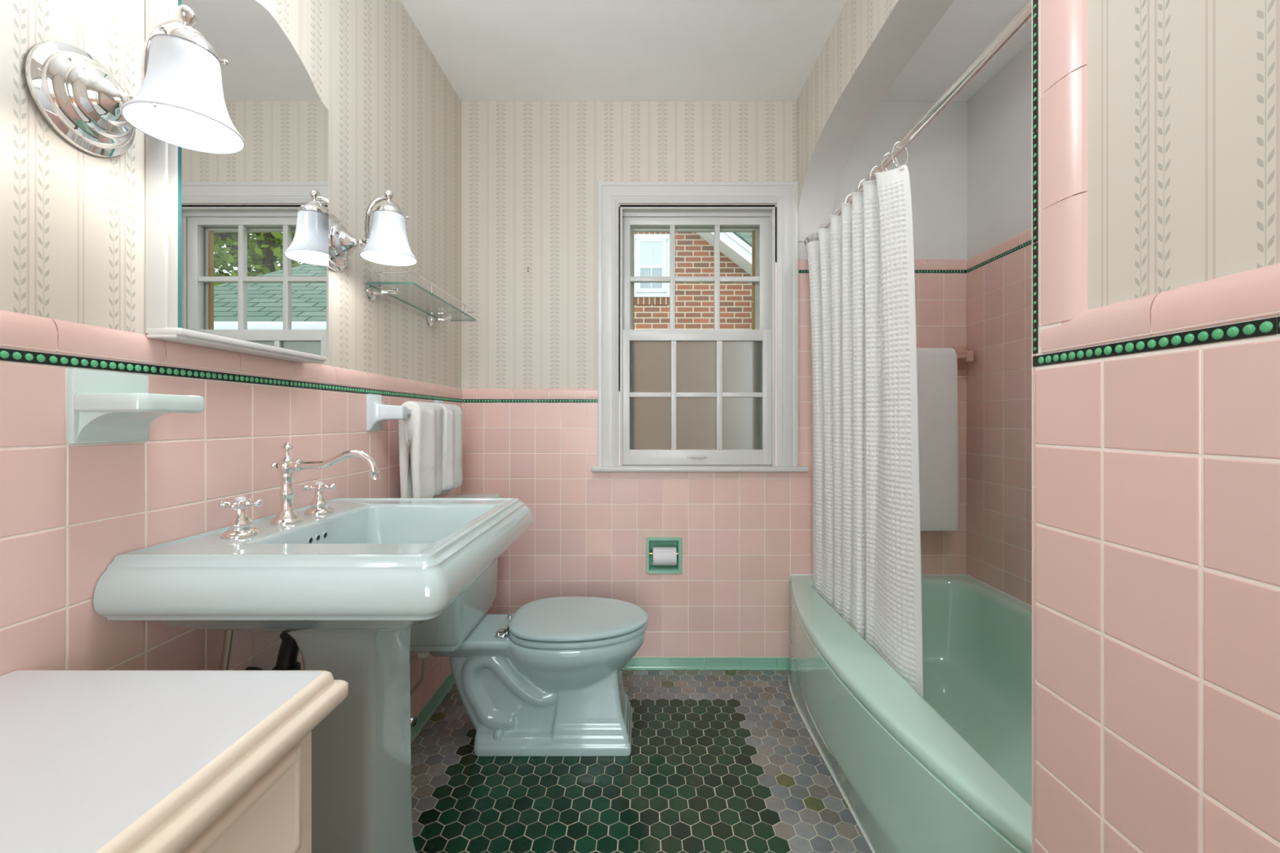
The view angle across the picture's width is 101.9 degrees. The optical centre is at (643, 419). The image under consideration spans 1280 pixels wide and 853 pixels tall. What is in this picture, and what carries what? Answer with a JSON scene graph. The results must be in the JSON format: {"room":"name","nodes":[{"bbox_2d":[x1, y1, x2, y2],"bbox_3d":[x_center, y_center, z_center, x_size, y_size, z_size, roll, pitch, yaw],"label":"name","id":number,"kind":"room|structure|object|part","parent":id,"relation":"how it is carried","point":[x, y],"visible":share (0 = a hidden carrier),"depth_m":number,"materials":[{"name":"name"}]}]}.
{"room":"bathroom","nodes":[
{"label":"bathroom","id":0,"kind":"room"},
{"bbox_2d":[0,0,462,716],"bbox_3d":[-0.839,-0.151,0.714,0.122,2.543,3.627,0,0,0],"label":"wall","id":1,"kind":"structure","parent":0,"point":[73,219],"depth_m":0.84,"materials":[{"name":"paper"}]},
{"bbox_2d":[24,4,245,157],"bbox_3d":[-0.679,-0.475,0.725,0.211,0.202,0.139,0,0,0],"label":"wall sconce","id":2,"kind":"object","parent":1,"relation":"attached to","point":[180,100],"visible":1,"depth_m":0.70,"materials":[{"name":"white glass"}]},
{"bbox_3d":[-0.676,-0.497,0.725,0.076,0.128,0.021,0,0,0],"label":"arm","id":3,"kind":"part","parent":2,"relation":"part of","materials":[{"name":"silver metal"}]},
{"bbox_3d":[-0.639,-0.462,0.725,0.131,0.116,0.131,0,0,0],"label":"lamp shade","id":4,"kind":"part","parent":2,"relation":"part of","materials":[{"name":"white glass"}]},
{"bbox_2d":[67,368,204,444],"bbox_3d":[-0.733,-0.018,0.758,0.106,0.104,0.112,0,0,0],"label":"soap dish","id":5,"kind":"object","parent":1,"relation":"attached to","point":[104,406],"visible":1,"depth_m":0.73,"materials":[{"name":"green ceramic"}]},
{"bbox_2d":[73,392,204,413],"bbox_3d":[-0.728,-0.023,0.758,0.097,0.027,0.112,0,0,0],"label":"tray","id":6,"kind":"object","parent":5,"relation":"on","point":[83,402],"depth_m":0.71,"materials":[{"name":"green ceramic"}]},
{"bbox_2d":[145,0,328,363],"bbox_3d":[-0.757,-0.462,1.010,0.058,0.668,0.390,0,0,0],"label":"mirror","id":7,"kind":"object","parent":1,"relation":"attached to","point":[237,245],"visible":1,"depth_m":0.96,"materials":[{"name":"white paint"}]},
{"bbox_2d":[328,189,417,271],"bbox_3d":[-0.679,-0.475,1.302,0.211,0.202,0.139,0,0,0],"label":"wall sconce","id":8,"kind":"object","parent":1,"relation":"attached to","point":[387,243],"visible":0.94,"depth_m":1.28,"materials":[{"name":"white glass"}]},
{"bbox_3d":[-0.676,-0.497,1.302,0.076,0.128,0.021,0,0,0],"label":"arm","id":9,"kind":"part","parent":8,"relation":"part of","materials":[{"name":"silver metal"}]},
{"bbox_3d":[-0.639,-0.462,1.302,0.131,0.116,0.131,0,0,0],"label":"lamp shade","id":10,"kind":"part","parent":8,"relation":"part of","materials":[{"name":"white glass"}]},
{"bbox_2d":[366,394,463,431],"bbox_3d":[-0.737,-0.020,1.732,0.098,0.104,0.545,0,0,0],"label":"towel bar","id":11,"kind":"object","parent":1,"relation":"attached to","point":[378,412],"visible":0.62,"depth_m":1.48,"materials":[{"name":"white ceramic"}]},
{"bbox_2d":[398,400,443,497],"bbox_3d":[-0.704,0.110,1.661,0.085,0.332,0.209,0,0,0],"label":"hand towel","id":12,"kind":"object","parent":11,"relation":"hanging from","point":[420,435],"visible":0.92,"depth_m":1.58,"materials":[{"name":"white fabric"}]},
{"bbox_2d":[434,403,462,496],"bbox_3d":[-0.704,0.109,1.855,0.081,0.329,0.171,0,0,0],"label":"hand towel","id":13,"kind":"object","parent":11,"relation":"hanging from","point":[452,415],"visible":0.72,"depth_m":1.80,"materials":[{"name":"white fabric"}]},
{"bbox_2d":[366,271,475,326],"bbox_3d":[-0.714,-0.379,1.724,0.144,0.078,0.545,0,0,0],"label":"glass shelf","id":14,"kind":"object","parent":1,"relation":"attached to","point":[372,291],"visible":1,"depth_m":1.55,"materials":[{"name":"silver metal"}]},
{"bbox_2d":[410,671,454,742],"bbox_3d":[-0.776,1.046,0.607,0.016,0.048,3.213,0,0,0],"label":"baseboard","id":15,"kind":"structure","parent":1,"relation":"attached to","point":[428,710],"depth_m":1.89,"materials":[{"name":"green tile"}]},
{"bbox_2d":[411,668,872,852],"bbox_3d":[0.278,1.100,0.586,2.216,0.060,3.371,0,0,0],"label":"floor","id":16,"kind":"structure","parent":0,"point":[719,761],"depth_m":1.51,"materials":[{"name":"tile"}]},
{"bbox_2d":[0,670,347,852],"bbox_3d":[-0.576,0.691,0.131,0.405,0.759,1.062,0,0,0],"label":"base cabinet","id":17,"kind":"object","parent":16,"relation":"on","point":[91,761],"visible":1,"depth_m":0.51,"materials":[{"name":"beige paint"}]},
{"bbox_3d":[-0.414,0.444,0.322,0.029,0.122,0.580,0,0,0],"label":"drawer","id":18,"kind":"part","parent":17,"relation":"part of","materials":[{"name":"beige paint"}]},
{"bbox_2d":[93,497,533,852],"bbox_3d":[-0.532,0.635,1.045,0.494,0.870,0.624,0,0,0],"label":"pedestal sink","id":19,"kind":"object","parent":16,"relation":"on","point":[349,584],"visible":0.99,"depth_m":0.94,"materials":[{"name":"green ceramic"}]},
{"bbox_2d":[219,630,233,670],"bbox_3d":[-0.752,0.534,0.904,0.064,0.472,0.024,0,0,-16],"label":"pipe","id":20,"kind":"object","parent":19,"relation":"attached to","point":[228,637],"visible":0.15,"depth_m":0.91,"materials":[{"name":"metal"}]},
{"bbox_2d":[244,632,301,670],"bbox_3d":[-0.710,0.459,1.026,0.150,0.256,0.059,0,0,-14],"label":"trap","id":21,"kind":"object","parent":19,"relation":"attached to","point":[286,660],"visible":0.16,"depth_m":1.01,"materials":[{"name":"black plastic"}]},
{"bbox_2d":[217,442,381,538],"bbox_3d":[-0.632,0.125,1.021,0.217,0.158,0.282,0,0,0],"label":"faucet","id":22,"kind":"object","parent":19,"relation":"on","point":[241,526],"visible":1,"depth_m":1.02,"materials":[{"name":"silver metal"}]},
{"bbox_3d":[-0.728,0.148,0.907,0.027,0.014,0.014,0,0,-26],"label":"cross arm","id":23,"kind":"part","parent":22,"relation":"part of","materials":[{"name":"silver metal"}]},
{"bbox_3d":[-0.703,0.148,0.893,0.014,0.014,0.027,0,0,-26],"label":"cross arm","id":24,"kind":"part","parent":22,"relation":"part of","materials":[{"name":"silver metal"}]},
{"bbox_3d":[-0.709,0.172,0.912,0.056,0.063,0.056,0,0,0],"label":"tap handle","id":25,"kind":"part","parent":22,"relation":"part of","materials":[{"name":"silver metal"}]},
{"bbox_3d":[-0.689,0.148,0.917,0.027,0.014,0.014,0,0,-26],"label":"cross arm","id":26,"kind":"part","parent":22,"relation":"part of","materials":[{"name":"silver metal"}]},
{"bbox_3d":[-0.725,0.148,1.122,0.027,0.014,0.014,0,0,-24],"label":"cross arm","id":27,"kind":"part","parent":22,"relation":"part of","materials":[{"name":"silver metal"}]},
{"bbox_3d":[-0.709,0.172,1.133,0.056,0.063,0.056,0,0,0],"label":"tap handle","id":28,"kind":"part","parent":22,"relation":"part of","materials":[{"name":"silver metal"}]},
{"bbox_3d":[-0.699,0.148,1.116,0.014,0.014,0.027,0,0,-40],"label":"cross arm","id":29,"kind":"part","parent":22,"relation":"part of","materials":[{"name":"silver metal"}]},
{"bbox_3d":[-0.692,0.148,1.144,0.027,0.014,0.014,0,0,-24],"label":"cross arm","id":30,"kind":"part","parent":22,"relation":"part of","materials":[{"name":"silver metal"}]},
{"bbox_3d":[-0.610,0.091,1.031,0.173,0.061,0.027,0,0,0],"label":"spout","id":31,"kind":"part","parent":22,"relation":"part of","materials":[{"name":"silver metal"}]},
{"bbox_2d":[93,497,533,632],"bbox_3d":[-0.532,0.285,1.045,0.494,0.170,0.624,0,0,0],"label":"basin","id":32,"kind":"object","parent":19,"relation":"in","point":[366,565],"depth_m":0.76,"materials":[{"name":"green ceramic"}]},
{"bbox_2d":[409,493,648,756],"bbox_3d":[-0.374,0.676,1.767,0.783,0.788,0.468,0,0,0],"label":"toilet","id":33,"kind":"object","parent":16,"relation":"on","point":[544,677],"visible":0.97,"depth_m":1.67,"materials":[{"name":"green ceramic"}]},
{"bbox_2d":[410,652,430,728],"bbox_3d":[-0.717,0.834,1.614,0.109,0.260,0.048,0,0,7],"label":"supply valve","id":34,"kind":"object","parent":33,"relation":"attached to","point":[423,655],"visible":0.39,"depth_m":1.60,"materials":[{"name":"metal"}]},
{"bbox_3d":[-0.658,0.511,1.767,0.216,0.386,0.444,0,0,0],"label":"tank","id":35,"kind":"part","parent":33,"relation":"part of","materials":[{"name":"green ceramic"}]},
{"bbox_3d":[-0.652,0.300,1.767,0.228,0.036,0.468,0,0,0],"label":"tank lid","id":36,"kind":"part","parent":33,"relation":"part of","materials":[{"name":"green ceramic"}]},
{"bbox_3d":[-0.347,0.888,1.767,0.706,0.364,0.365,0,0,0],"label":"bowl","id":37,"kind":"part","parent":33,"relation":"part of","materials":[{"name":"green ceramic"}]},
{"bbox_3d":[-0.216,0.695,1.767,0.461,0.020,0.368,0,0,0],"label":"seat","id":38,"kind":"part","parent":33,"relation":"part of","materials":[{"name":"plastic"}]},
{"bbox_3d":[-0.215,0.672,1.767,0.464,0.020,0.374,0,0,0],"label":"seat lid","id":39,"kind":"part","parent":33,"relation":"part of","materials":[{"name":"green ceramic"}]},
{"bbox_2d":[789,575,1031,852],"bbox_3d":[0.955,0.869,1.479,0.860,0.402,1.493,0,0,0],"label":"bathtub","id":40,"kind":"object","parent":16,"relation":"on","point":[947,770],"visible":0.63,"depth_m":1.45,"materials":[{"name":"green ceramic"}]},
{"bbox_2d":[788,675,875,852],"bbox_3d":[0.614,1.069,1.479,0.100,0.009,1.498,0,0,0],"label":"trim","id":41,"kind":"structure","parent":40,"relation":"attached to","point":[799,712],"depth_m":1.54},
{"bbox_2d":[461,101,967,668],"bbox_3d":[0.318,-0.151,2.299,2.436,2.543,0.148,0,0,0],"label":"wall","id":42,"kind":"structure","parent":0,"point":[531,171],"depth_m":2.23,"materials":[{"name":"tile"}]},
{"bbox_2d":[646,537,681,573],"bbox_3d":[0.087,0.584,2.262,0.153,0.155,0.086,0,0,0],"label":"toilet paper holder","id":43,"kind":"object","parent":42,"relation":"attached to","point":[651,542],"visible":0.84,"depth_m":2.22,"materials":[{"name":"green ceramic"}]},
{"bbox_2d":[653,546,676,565],"bbox_3d":[0.089,0.590,2.235,0.100,0.077,0.077,0,0,0],"label":"toilet paper roll","id":44,"kind":"object","parent":43,"relation":"in","point":[662,556],"visible":1,"depth_m":2.20,"materials":[{"name":"white paper"}]},
{"bbox_2d":[591,181,808,471],"bbox_3d":[0.236,-0.396,2.282,0.917,1.236,0.210,0,0,0],"label":"window","id":45,"kind":"structure","parent":42,"relation":"in","point":[691,400],"depth_m":2.25,"materials":[{"name":"white paint"}]},
{"bbox_3d":[0.029,0.018,2.272,0.184,0.232,0.003,0,0,0],"label":"frosted pane","id":46,"kind":"part","parent":45,"relation":"part of","materials":[{"name":"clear glass"}]},
{"bbox_3d":[0.029,-0.230,2.272,0.184,0.228,0.003,0,0,0],"label":"frosted pane","id":47,"kind":"part","parent":45,"relation":"part of","materials":[{"name":"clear glass"}]},
{"bbox_3d":[0.232,-0.353,2.357,0.668,1.123,0.020,0,0,0],"label":"storm frame","id":48,"kind":"part","parent":45,"relation":"part of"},
{"bbox_3d":[0.235,-0.652,2.316,0.672,0.586,0.037,0,0,0],"label":"sash","id":49,"kind":"part","parent":45,"relation":"part of","materials":[{"name":"white paint"}]},
{"bbox_3d":[0.230,0.018,2.272,0.178,0.232,0.003,0,0,0],"label":"frosted pane","id":50,"kind":"part","parent":45,"relation":"part of","materials":[{"name":"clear glass"}]},
{"bbox_3d":[0.230,-0.230,2.272,0.178,0.228,0.003,0,0,0],"label":"frosted pane","id":51,"kind":"part","parent":45,"relation":"part of","materials":[{"name":"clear glass"}]},
{"bbox_3d":[0.231,-0.096,2.269,0.664,0.587,0.036,0,0,0],"label":"sash","id":52,"kind":"part","parent":45,"relation":"part of","materials":[{"name":"white paint"}]},
{"bbox_3d":[0.236,0.211,2.282,0.917,0.022,0.210,0,0,0],"label":"sill","id":53,"kind":"part","parent":45,"relation":"part of","materials":[{"name":"white paint"}]},
{"bbox_3d":[0.429,0.018,2.272,0.180,0.232,0.003,0,0,0],"label":"frosted pane","id":54,"kind":"part","parent":45,"relation":"part of","materials":[{"name":"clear glass"}]},
{"bbox_3d":[0.429,-0.230,2.272,0.180,0.228,0.003,0,0,0],"label":"frosted pane","id":55,"kind":"part","parent":45,"relation":"part of","materials":[{"name":"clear glass"}]},
{"bbox_2d":[621,657,790,670],"bbox_3d":[-0.071,1.046,2.223,1.391,0.048,0.016,0,0,0],"label":"baseboard","id":56,"kind":"structure","parent":42,"relation":"attached to","point":[635,663],"depth_m":2.22,"materials":[{"name":"green tile"}]},
{"bbox_2d":[952,346,973,369],"bbox_3d":[1.077,-0.263,2.191,0.606,0.100,0.079,0,0,0],"label":"towel bar","id":57,"kind":"object","parent":42,"relation":"attached to","point":[963,357],"visible":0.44,"depth_m":2.19,"materials":[{"name":"pink ceramic"}]},
{"bbox_2d":[916,347,958,531],"bbox_3d":[1.092,0.086,2.164,0.427,0.768,0.069,0,0,0],"label":"bath towel","id":58,"kind":"object","parent":57,"relation":"hanging from","point":[936,367],"visible":0.36,"depth_m":2.13,"materials":[{"name":"grey fabric"}]},
{"bbox_2d":[400,0,1031,101],"bbox_3d":[0.303,-1.461,0.614,2.366,0.223,3.427,0,0,0],"label":"ceiling","id":59,"kind":"structure","parent":0,"point":[486,50],"depth_m":1.88,"materials":[{"name":"white paint"}]},
{"bbox_2d":[796,0,954,241],"bbox_3d":[0.730,-1.079,1.476,0.145,0.628,1.506,0,0,0],"label":"wall","id":60,"kind":"structure","parent":0,"point":[870,42],"depth_m":1.77,"materials":[{"name":"paper"}]},
{"bbox_2d":[966,40,1031,605],"bbox_3d":[1.445,-0.151,1.526,0.122,2.543,2.003,0,0,0],"label":"wall","id":61,"kind":"structure","parent":0,"point":[999,260],"depth_m":2.02,"materials":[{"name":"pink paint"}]},
{"bbox_2d":[1031,0,1279,852],"bbox_3d":[1.024,-0.151,-0.184,0.964,2.543,1.832,0,0,0],"label":"wall","id":62,"kind":"structure","parent":0,"point":[1156,123],"depth_m":0.56,"materials":[{"name":"tile"}]},
{"bbox_2d":[790,573,1031,607],"bbox_3d":[1.009,0.668,1.486,0.758,0.006,1.486,0,0,0],"label":"trim","id":63,"kind":"structure","parent":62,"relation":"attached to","point":[791,575],"depth_m":2.22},
{"bbox_2d":[804,0,1031,244],"bbox_3d":[0.722,-0.766,1.481,0.062,0.062,1.503,0,0,0],"label":"shower rod","id":64,"kind":"object","parent":62,"relation":"attached to","point":[1024,15],"visible":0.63,"depth_m":1.19,"materials":[{"name":"silver metal"}]},
{"bbox_2d":[881,152,897,171],"bbox_3d":[0.724,-0.733,1.524,0.044,0.104,0.027,0,0,27],"label":"curtain ring","id":65,"kind":"object","parent":64,"relation":"hanging from","point":[887,153],"visible":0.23,"depth_m":1.52,"materials":[{"name":"silver metal"}]},
{"bbox_2d":[891,141,907,170],"bbox_3d":[0.722,-0.733,1.463,0.036,0.104,0.032,0,0,-40],"label":"curtain ring","id":66,"kind":"object","parent":64,"relation":"hanging from","point":[895,165],"visible":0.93,"depth_m":1.46,"materials":[{"name":"silver metal"}]},
{"bbox_2d":[805,164,923,697],"bbox_3d":[0.698,0.014,1.781,0.090,1.463,0.848,0,0,0],"label":"shower curtain","id":67,"kind":"object","parent":66,"relation":"hanging from","point":[867,531],"visible":0.98,"depth_m":1.58,"materials":[{"name":"white fabric"}]},
{"label":"outside","id":68,"kind":"structure","parent":0,"visible":0},
{"bbox_3d":[2.000,1.770,13.314,28.000,0.200,21.373,0,0,0],"label":"lawn","id":69,"kind":"structure","parent":68,"visible":0},
{"bbox_2d":[634,232,751,329],"bbox_3d":[-0.910,-1.018,6.225,4.580,5.376,0.650,0,0,0],"label":"brick house","id":70,"kind":"structure","parent":69,"relation":"on","point":[694,251],"depth_m":6.30,"materials":[{"name":"red brick"}]},
{"bbox_3d":[0.089,-1.858,6.265,0.400,0.650,0.030,0,0,0],"label":"window sash","id":71,"kind":"part","parent":70,"relation":"part of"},
{"bbox_2d":[640,241,662,264],"bbox_3d":[0.089,-2.011,6.269,0.360,0.319,0.011,0,0,0],"label":"window blind","id":72,"kind":"object","parent":70,"relation":"hanging from","point":[651,252],"depth_m":6.26,"materials":[{"name":"white"}]},
{"bbox_2d":[736,232,751,244],"bbox_3d":[2.675,-0.965,7.345,3.850,5.270,4.510,0,0,0],"label":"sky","id":73,"kind":"structure","parent":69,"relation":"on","point":[746,236],"depth_m":8.74,"materials":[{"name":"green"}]}
]}

